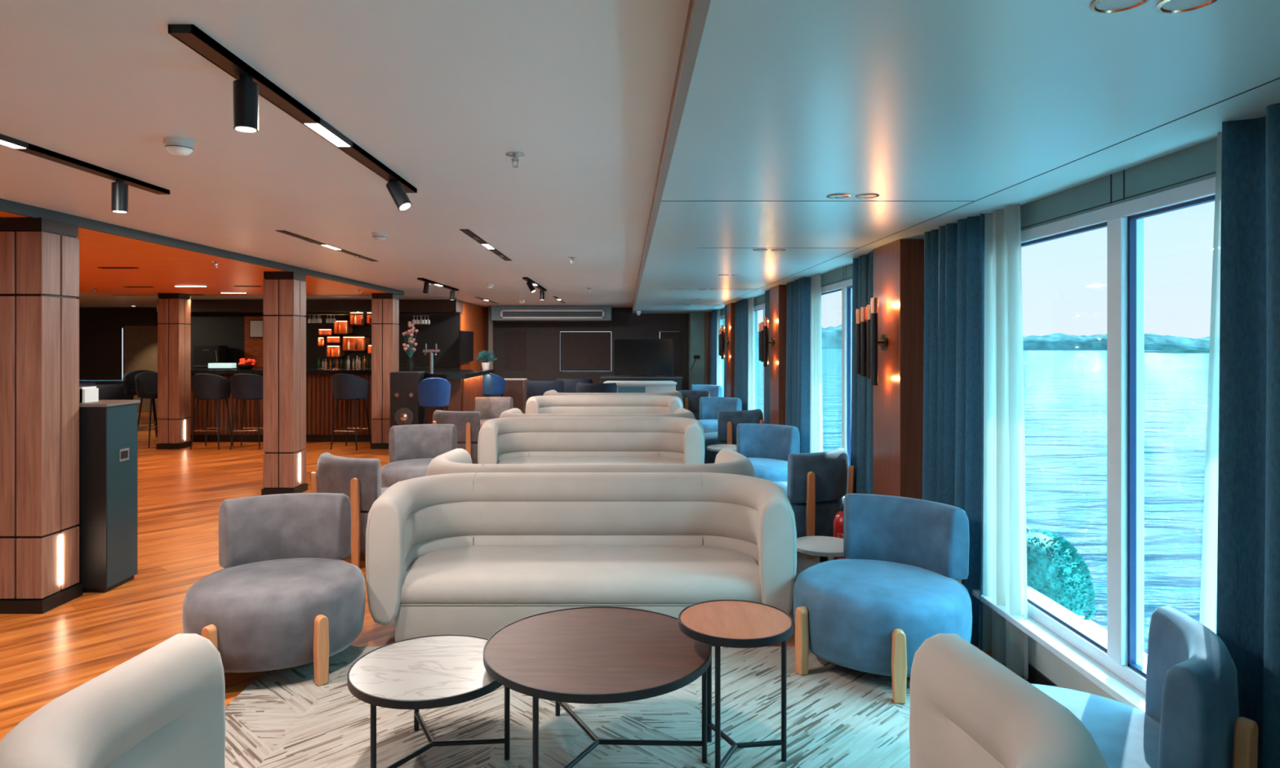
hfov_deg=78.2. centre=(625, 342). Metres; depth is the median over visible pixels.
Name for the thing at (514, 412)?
curved sofa
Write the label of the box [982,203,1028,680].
sheer curtain
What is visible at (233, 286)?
recessed light
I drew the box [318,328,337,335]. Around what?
shelf box
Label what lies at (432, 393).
bar stool
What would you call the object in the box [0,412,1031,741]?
floor
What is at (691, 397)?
lounge chair
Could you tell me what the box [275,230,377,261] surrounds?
recessed light
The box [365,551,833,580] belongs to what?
patterned rug
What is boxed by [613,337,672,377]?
television
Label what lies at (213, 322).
wall
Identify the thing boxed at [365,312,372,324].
shelf box
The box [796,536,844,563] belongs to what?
side table
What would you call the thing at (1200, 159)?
wall
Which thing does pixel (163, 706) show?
curved sofa
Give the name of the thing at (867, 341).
wall sconce
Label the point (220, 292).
recessed light
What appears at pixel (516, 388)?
base cabinet
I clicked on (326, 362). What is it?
bottle
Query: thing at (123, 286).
recessed light
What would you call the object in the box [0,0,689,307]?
ceiling
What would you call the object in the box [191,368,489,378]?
countertop
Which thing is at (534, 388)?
tub chair
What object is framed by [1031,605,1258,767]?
lounge chair
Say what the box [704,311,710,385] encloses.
trim
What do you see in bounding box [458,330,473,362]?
television
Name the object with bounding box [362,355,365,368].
bottle
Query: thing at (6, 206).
trim
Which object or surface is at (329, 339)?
shelf box
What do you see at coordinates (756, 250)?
recessed light
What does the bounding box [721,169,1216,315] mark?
trim
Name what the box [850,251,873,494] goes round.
curtain
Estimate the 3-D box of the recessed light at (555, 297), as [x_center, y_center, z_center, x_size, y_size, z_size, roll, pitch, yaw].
[-1.245,-0.795,14.800,0.064,0.010,2.200,0,0,0]
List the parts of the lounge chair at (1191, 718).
seat, backrest, leg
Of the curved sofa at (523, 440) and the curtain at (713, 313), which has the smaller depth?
the curved sofa at (523, 440)
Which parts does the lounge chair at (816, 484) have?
seat, leg, backrest, leg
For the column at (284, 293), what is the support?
on the floor
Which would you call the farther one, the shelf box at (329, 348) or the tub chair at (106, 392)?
the shelf box at (329, 348)
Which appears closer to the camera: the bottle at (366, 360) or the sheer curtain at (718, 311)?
the bottle at (366, 360)
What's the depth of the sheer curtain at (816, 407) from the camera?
7.57 m
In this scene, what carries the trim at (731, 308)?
attached to the wall at (1200, 159)
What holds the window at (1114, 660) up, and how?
in the wall at (1200, 159)
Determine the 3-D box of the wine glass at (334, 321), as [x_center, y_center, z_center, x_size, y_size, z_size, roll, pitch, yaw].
[-5.264,-0.425,14.200,0.068,0.150,0.066,0,0,0]
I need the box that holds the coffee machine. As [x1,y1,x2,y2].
[193,345,227,368]
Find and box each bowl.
[235,358,256,369]
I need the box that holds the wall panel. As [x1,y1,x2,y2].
[660,331,681,373]
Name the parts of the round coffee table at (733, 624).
leg, leg, leg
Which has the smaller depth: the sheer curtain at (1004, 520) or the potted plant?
the sheer curtain at (1004, 520)
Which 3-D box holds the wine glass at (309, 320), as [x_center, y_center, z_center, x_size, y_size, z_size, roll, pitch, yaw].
[-5.703,-0.425,14.200,0.068,0.150,0.066,0,0,0]
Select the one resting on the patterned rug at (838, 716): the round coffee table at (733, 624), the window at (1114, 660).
the round coffee table at (733, 624)
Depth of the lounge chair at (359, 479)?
5.59 m
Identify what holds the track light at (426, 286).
attached to the ceiling at (438, 92)
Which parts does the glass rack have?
rail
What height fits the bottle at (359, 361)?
0.196 m
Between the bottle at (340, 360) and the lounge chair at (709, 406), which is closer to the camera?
the lounge chair at (709, 406)
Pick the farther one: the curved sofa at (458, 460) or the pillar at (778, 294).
the pillar at (778, 294)
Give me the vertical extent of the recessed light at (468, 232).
0.010 m
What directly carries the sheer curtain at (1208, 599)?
hanging from the ceiling at (787, 100)
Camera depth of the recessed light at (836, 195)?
3.53 m
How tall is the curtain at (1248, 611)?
2.238 m
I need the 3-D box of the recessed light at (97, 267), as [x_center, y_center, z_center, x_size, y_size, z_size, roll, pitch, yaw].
[-5.016,-0.735,7.779,0.360,0.011,0.080,0,0,0]
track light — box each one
[0,133,169,213]
[168,24,417,210]
[417,277,458,300]
[522,277,546,300]
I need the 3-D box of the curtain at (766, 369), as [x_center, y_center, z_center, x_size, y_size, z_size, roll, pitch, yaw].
[1.829,0.461,9.863,0.137,2.238,0.537,0,0,0]
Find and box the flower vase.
[402,321,417,369]
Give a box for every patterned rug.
[225,646,910,767]
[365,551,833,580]
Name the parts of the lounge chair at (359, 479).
leg, backrest, leg, seat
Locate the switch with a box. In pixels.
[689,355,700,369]
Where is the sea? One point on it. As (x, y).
(1065, 391)
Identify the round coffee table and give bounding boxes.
[346,634,510,767]
[483,606,711,767]
[678,600,793,767]
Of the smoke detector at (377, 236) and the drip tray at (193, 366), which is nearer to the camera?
the smoke detector at (377, 236)
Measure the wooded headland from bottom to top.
8.780 m
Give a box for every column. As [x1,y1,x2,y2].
[0,217,82,613]
[155,293,191,448]
[261,271,307,495]
[370,293,399,448]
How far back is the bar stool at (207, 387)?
11.76 m
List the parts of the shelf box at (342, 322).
panel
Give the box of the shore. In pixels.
[757,324,1209,348]
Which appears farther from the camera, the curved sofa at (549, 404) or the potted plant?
the potted plant
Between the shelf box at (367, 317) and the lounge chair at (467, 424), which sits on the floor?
the lounge chair at (467, 424)
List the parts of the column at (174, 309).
wood panel, wood panel, wood panel, wood panel, wood panel, wood panel, wood panel, wood panel, wood panel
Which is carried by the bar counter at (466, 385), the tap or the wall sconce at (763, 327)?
the tap
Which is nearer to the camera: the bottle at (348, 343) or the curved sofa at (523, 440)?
the curved sofa at (523, 440)
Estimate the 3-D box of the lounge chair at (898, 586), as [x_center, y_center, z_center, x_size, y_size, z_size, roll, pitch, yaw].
[1.280,1.211,3.937,0.836,0.762,0.856,0,0,40]
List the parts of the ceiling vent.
grille frame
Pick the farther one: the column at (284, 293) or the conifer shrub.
the column at (284, 293)
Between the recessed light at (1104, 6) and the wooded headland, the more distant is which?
the wooded headland
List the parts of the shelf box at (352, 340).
panel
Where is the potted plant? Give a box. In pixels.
[475,350,497,369]
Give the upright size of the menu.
0.350 m
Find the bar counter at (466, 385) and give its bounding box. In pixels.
[189,368,489,442]
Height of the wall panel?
0.946 m
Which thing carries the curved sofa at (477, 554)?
on the floor
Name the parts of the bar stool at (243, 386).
leg, leg, backrest, seat, leg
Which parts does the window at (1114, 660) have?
sill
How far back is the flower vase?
12.53 m
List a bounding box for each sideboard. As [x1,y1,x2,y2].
[600,376,683,391]
[603,381,676,392]
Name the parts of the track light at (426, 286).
rail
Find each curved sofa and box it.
[0,633,1108,767]
[365,471,796,641]
[426,448,755,476]
[477,416,705,464]
[499,408,695,419]
[525,395,683,413]
[542,390,683,405]
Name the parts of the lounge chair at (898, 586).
leg, seat, leg, backrest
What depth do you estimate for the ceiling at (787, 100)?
2.28 m
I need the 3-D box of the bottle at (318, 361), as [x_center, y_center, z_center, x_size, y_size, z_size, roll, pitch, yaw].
[-5.783,0.382,14.826,0.050,0.196,0.050,0,0,0]
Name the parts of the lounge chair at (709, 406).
seat, backrest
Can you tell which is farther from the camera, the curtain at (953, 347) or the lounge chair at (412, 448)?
the lounge chair at (412, 448)
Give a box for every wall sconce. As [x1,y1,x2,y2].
[718,324,728,359]
[758,317,774,366]
[856,297,888,385]
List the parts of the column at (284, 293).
wood panel, wood panel, wood panel, wood panel, wood panel, wood panel, wood panel, wood panel, wood panel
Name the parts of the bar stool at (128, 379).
seat, backrest, leg, leg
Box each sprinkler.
[210,261,220,267]
[505,151,524,167]
[568,257,576,263]
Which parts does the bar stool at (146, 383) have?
leg, backrest, seat, leg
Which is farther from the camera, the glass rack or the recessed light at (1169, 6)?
the glass rack
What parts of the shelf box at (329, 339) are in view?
panel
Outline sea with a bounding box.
[757,348,1209,653]
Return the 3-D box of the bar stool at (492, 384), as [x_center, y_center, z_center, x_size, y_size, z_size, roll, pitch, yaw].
[-2.297,1.031,12.948,0.671,1.141,0.600,0,0,29]
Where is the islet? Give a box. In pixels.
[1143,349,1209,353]
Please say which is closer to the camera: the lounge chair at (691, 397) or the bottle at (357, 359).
the lounge chair at (691, 397)
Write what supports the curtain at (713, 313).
hanging from the ceiling at (787, 100)
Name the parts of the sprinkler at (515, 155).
frame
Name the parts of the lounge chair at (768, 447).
seat, backrest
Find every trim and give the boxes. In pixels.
[0,198,404,295]
[631,0,711,313]
[661,77,1279,312]
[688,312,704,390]
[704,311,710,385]
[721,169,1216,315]
[726,302,735,397]
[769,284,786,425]
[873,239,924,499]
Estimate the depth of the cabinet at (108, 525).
5.04 m
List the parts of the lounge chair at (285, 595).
leg, seat, backrest, leg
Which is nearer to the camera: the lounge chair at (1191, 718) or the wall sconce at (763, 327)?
the lounge chair at (1191, 718)
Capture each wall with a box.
[79,307,688,412]
[156,299,486,396]
[720,137,1217,701]
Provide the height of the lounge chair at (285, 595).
0.762 m
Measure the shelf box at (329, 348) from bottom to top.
0.231 m
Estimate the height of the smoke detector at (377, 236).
0.058 m
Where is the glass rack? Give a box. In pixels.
[306,297,462,315]
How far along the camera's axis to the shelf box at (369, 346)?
14.96 m
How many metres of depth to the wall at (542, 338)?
18.00 m
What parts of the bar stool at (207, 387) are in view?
leg, leg, backrest, seat, leg, leg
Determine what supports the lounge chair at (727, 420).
on the floor
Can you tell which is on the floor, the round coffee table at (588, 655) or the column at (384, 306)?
the column at (384, 306)
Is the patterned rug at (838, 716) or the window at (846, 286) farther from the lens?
the window at (846, 286)
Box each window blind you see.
[79,328,122,380]
[560,332,611,371]
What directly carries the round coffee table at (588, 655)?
on the patterned rug at (838, 716)
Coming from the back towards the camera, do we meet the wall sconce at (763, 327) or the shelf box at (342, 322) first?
the shelf box at (342, 322)
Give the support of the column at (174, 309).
on the floor
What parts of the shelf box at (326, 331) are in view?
panel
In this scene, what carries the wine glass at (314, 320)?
hanging from the glass rack
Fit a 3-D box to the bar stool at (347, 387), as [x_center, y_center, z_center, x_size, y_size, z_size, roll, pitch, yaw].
[-4.156,1.031,11.871,0.560,1.141,0.500,0,0,11]
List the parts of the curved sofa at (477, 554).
seat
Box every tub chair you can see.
[79,382,131,399]
[526,380,564,400]
[555,377,592,392]
[576,382,617,392]
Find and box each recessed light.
[97,266,138,268]
[123,286,153,287]
[173,285,207,286]
[220,292,246,293]
[233,285,262,287]
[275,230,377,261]
[459,229,511,261]
[475,297,497,303]
[552,296,564,302]
[752,248,767,251]
[770,248,786,251]
[826,193,850,198]
[855,193,879,198]
[1088,0,1149,13]
[1155,0,1217,13]
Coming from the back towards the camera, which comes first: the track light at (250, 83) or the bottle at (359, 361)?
the bottle at (359, 361)
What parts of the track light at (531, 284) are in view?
rail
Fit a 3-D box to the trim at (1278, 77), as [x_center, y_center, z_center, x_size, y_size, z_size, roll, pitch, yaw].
[0.898,-0.659,7.700,1.470,0.002,20.600,0,0,0]
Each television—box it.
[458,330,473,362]
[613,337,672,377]
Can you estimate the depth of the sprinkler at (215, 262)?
7.19 m
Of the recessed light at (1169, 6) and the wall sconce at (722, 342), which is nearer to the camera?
the recessed light at (1169, 6)
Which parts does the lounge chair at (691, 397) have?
leg, seat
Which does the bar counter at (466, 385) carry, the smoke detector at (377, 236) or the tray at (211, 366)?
the tray at (211, 366)
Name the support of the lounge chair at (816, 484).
on the patterned rug at (803, 562)
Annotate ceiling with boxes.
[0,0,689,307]
[0,211,399,295]
[633,0,1279,313]
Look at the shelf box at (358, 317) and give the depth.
15.04 m
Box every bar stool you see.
[122,369,157,437]
[134,371,157,448]
[190,373,233,449]
[230,373,262,449]
[330,373,371,450]
[417,377,450,424]
[482,373,506,396]
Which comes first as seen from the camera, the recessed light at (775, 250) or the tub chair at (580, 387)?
the recessed light at (775, 250)
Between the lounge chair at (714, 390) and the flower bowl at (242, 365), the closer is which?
the flower bowl at (242, 365)
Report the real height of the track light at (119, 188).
0.174 m
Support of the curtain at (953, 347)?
hanging from the ceiling at (787, 100)
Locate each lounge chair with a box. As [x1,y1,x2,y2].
[182,493,365,686]
[310,452,388,567]
[380,424,457,487]
[431,409,479,463]
[474,396,513,429]
[679,389,710,420]
[691,384,722,397]
[697,396,742,433]
[704,408,764,463]
[736,423,799,481]
[773,447,854,558]
[793,493,972,704]
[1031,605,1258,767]
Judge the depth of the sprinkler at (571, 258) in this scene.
7.39 m
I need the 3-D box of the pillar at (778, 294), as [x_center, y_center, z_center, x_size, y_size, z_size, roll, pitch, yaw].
[1.830,0.470,9.300,0.160,2.260,0.550,0,0,0]
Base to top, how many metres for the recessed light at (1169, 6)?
0.005 m
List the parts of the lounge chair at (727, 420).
seat, leg, backrest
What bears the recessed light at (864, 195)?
in the ceiling at (787, 100)
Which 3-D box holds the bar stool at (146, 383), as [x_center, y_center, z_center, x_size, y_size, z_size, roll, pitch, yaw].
[-7.305,1.031,12.216,0.500,1.141,0.560,0,0,33]
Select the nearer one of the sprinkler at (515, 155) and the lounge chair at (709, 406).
the sprinkler at (515, 155)
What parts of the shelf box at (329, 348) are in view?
panel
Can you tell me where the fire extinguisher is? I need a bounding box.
[833,502,846,559]
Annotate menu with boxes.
[248,320,262,337]
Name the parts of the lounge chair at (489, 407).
seat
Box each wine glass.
[307,315,311,323]
[312,315,316,323]
[332,315,336,323]
[419,315,423,324]
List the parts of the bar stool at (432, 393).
leg, backrest, seat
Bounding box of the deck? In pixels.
[1080,615,1147,657]
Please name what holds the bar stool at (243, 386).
on the floor
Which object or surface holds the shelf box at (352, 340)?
attached to the wall at (213, 322)
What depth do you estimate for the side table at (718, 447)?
8.72 m
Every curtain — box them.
[488,306,493,369]
[710,309,716,385]
[716,309,720,385]
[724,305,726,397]
[733,298,748,410]
[747,297,755,410]
[764,289,769,424]
[785,276,810,453]
[809,273,822,453]
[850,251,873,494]
[922,213,984,651]
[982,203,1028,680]
[1199,131,1222,634]
[1216,102,1279,767]
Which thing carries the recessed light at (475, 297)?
in the ceiling at (438, 92)
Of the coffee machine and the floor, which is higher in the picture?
the coffee machine
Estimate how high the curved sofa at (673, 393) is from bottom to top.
0.784 m
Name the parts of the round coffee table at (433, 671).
leg, leg, leg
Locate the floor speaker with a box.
[390,371,425,427]
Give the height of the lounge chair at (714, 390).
0.762 m
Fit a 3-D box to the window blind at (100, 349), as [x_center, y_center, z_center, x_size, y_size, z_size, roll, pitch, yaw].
[-12.525,0.267,17.986,2.010,1.197,0.024,0,0,0]
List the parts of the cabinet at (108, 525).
panel, handle frame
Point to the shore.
(831, 335)
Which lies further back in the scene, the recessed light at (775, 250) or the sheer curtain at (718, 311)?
the sheer curtain at (718, 311)
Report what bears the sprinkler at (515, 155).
attached to the ceiling at (438, 92)
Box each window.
[79,327,123,381]
[559,331,612,371]
[720,315,724,387]
[754,303,764,420]
[821,279,852,501]
[972,177,1215,711]
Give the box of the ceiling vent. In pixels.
[491,305,612,321]
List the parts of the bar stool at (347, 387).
leg, leg, backrest, leg, leg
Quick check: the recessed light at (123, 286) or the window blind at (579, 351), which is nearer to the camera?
the recessed light at (123, 286)
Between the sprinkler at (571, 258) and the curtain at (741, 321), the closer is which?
the sprinkler at (571, 258)
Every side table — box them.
[706,444,736,451]
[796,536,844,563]
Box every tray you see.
[193,365,208,367]
[206,363,237,369]
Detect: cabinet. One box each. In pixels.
[75,400,140,592]
[502,378,527,413]
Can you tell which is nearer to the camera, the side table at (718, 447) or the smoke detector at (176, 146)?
the smoke detector at (176, 146)
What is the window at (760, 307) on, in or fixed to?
in the wall at (1200, 159)
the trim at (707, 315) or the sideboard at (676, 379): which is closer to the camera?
the sideboard at (676, 379)
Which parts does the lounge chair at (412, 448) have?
seat, backrest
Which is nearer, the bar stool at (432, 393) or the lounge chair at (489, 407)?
the bar stool at (432, 393)
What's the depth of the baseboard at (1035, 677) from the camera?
3.63 m
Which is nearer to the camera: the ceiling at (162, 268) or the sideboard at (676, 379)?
the ceiling at (162, 268)
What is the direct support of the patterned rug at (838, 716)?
on the floor
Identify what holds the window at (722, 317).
in the wall at (1200, 159)
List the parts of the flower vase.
stem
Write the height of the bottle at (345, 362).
0.196 m
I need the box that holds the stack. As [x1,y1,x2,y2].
[79,386,98,402]
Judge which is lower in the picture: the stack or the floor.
the floor
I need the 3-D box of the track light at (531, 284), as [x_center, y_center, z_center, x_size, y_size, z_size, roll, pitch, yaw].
[-1.205,-0.713,10.800,0.129,0.174,2.300,0,0,0]
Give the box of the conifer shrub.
[1026,527,1096,620]
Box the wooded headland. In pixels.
[1022,337,1209,350]
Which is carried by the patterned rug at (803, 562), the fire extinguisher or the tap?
the fire extinguisher
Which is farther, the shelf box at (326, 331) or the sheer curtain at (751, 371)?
the shelf box at (326, 331)
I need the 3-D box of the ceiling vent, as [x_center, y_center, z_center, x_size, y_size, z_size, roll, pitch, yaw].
[-1.610,-0.637,17.435,2.585,0.315,0.930,0,0,0]
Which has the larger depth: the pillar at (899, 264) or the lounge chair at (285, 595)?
the pillar at (899, 264)
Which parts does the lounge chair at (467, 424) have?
backrest, seat, leg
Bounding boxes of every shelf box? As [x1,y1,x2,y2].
[317,336,328,346]
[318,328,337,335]
[326,336,342,342]
[326,345,345,357]
[333,320,352,334]
[342,336,369,351]
[349,312,368,325]
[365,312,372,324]
[367,344,371,354]
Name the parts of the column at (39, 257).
wood panel, wood panel, wood panel, wood panel, wood panel, wood panel, wood panel, wood panel, wood panel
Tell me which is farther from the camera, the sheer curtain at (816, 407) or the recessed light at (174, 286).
the recessed light at (174, 286)
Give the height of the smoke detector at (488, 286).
0.058 m
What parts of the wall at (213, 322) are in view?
wood panel, panel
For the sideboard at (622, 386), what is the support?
on the floor
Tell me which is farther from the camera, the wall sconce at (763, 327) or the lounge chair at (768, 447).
the wall sconce at (763, 327)
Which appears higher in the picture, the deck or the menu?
the menu
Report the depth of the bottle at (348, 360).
14.79 m
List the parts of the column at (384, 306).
wood panel, wood panel, wood panel, wood panel, wood panel, wood panel, wood panel, wood panel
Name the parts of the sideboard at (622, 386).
inset panel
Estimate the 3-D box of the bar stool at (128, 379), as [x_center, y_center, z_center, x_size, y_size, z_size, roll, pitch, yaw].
[-7.967,1.031,12.975,0.560,1.141,0.500,0,0,-34]
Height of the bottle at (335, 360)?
0.224 m
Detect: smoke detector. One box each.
[163,137,195,156]
[371,231,386,240]
[485,284,493,288]
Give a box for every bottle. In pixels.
[317,357,319,368]
[324,359,327,368]
[333,355,336,368]
[339,355,342,368]
[344,357,346,368]
[346,339,350,349]
[346,355,350,368]
[355,355,358,368]
[358,357,360,368]
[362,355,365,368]
[364,355,368,368]
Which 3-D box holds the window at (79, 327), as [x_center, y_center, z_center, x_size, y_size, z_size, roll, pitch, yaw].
[-12.500,0.270,18.047,2.000,1.220,0.055,0,0,0]
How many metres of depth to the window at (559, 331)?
18.02 m
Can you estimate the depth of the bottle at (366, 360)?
14.78 m
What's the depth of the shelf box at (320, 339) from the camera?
14.96 m
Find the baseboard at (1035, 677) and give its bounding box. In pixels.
[1022,662,1058,687]
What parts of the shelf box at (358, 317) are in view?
panel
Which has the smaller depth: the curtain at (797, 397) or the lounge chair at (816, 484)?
the lounge chair at (816, 484)
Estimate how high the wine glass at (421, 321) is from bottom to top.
0.150 m
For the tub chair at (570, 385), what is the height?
0.864 m
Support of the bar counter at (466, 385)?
on the floor
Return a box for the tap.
[422,343,440,370]

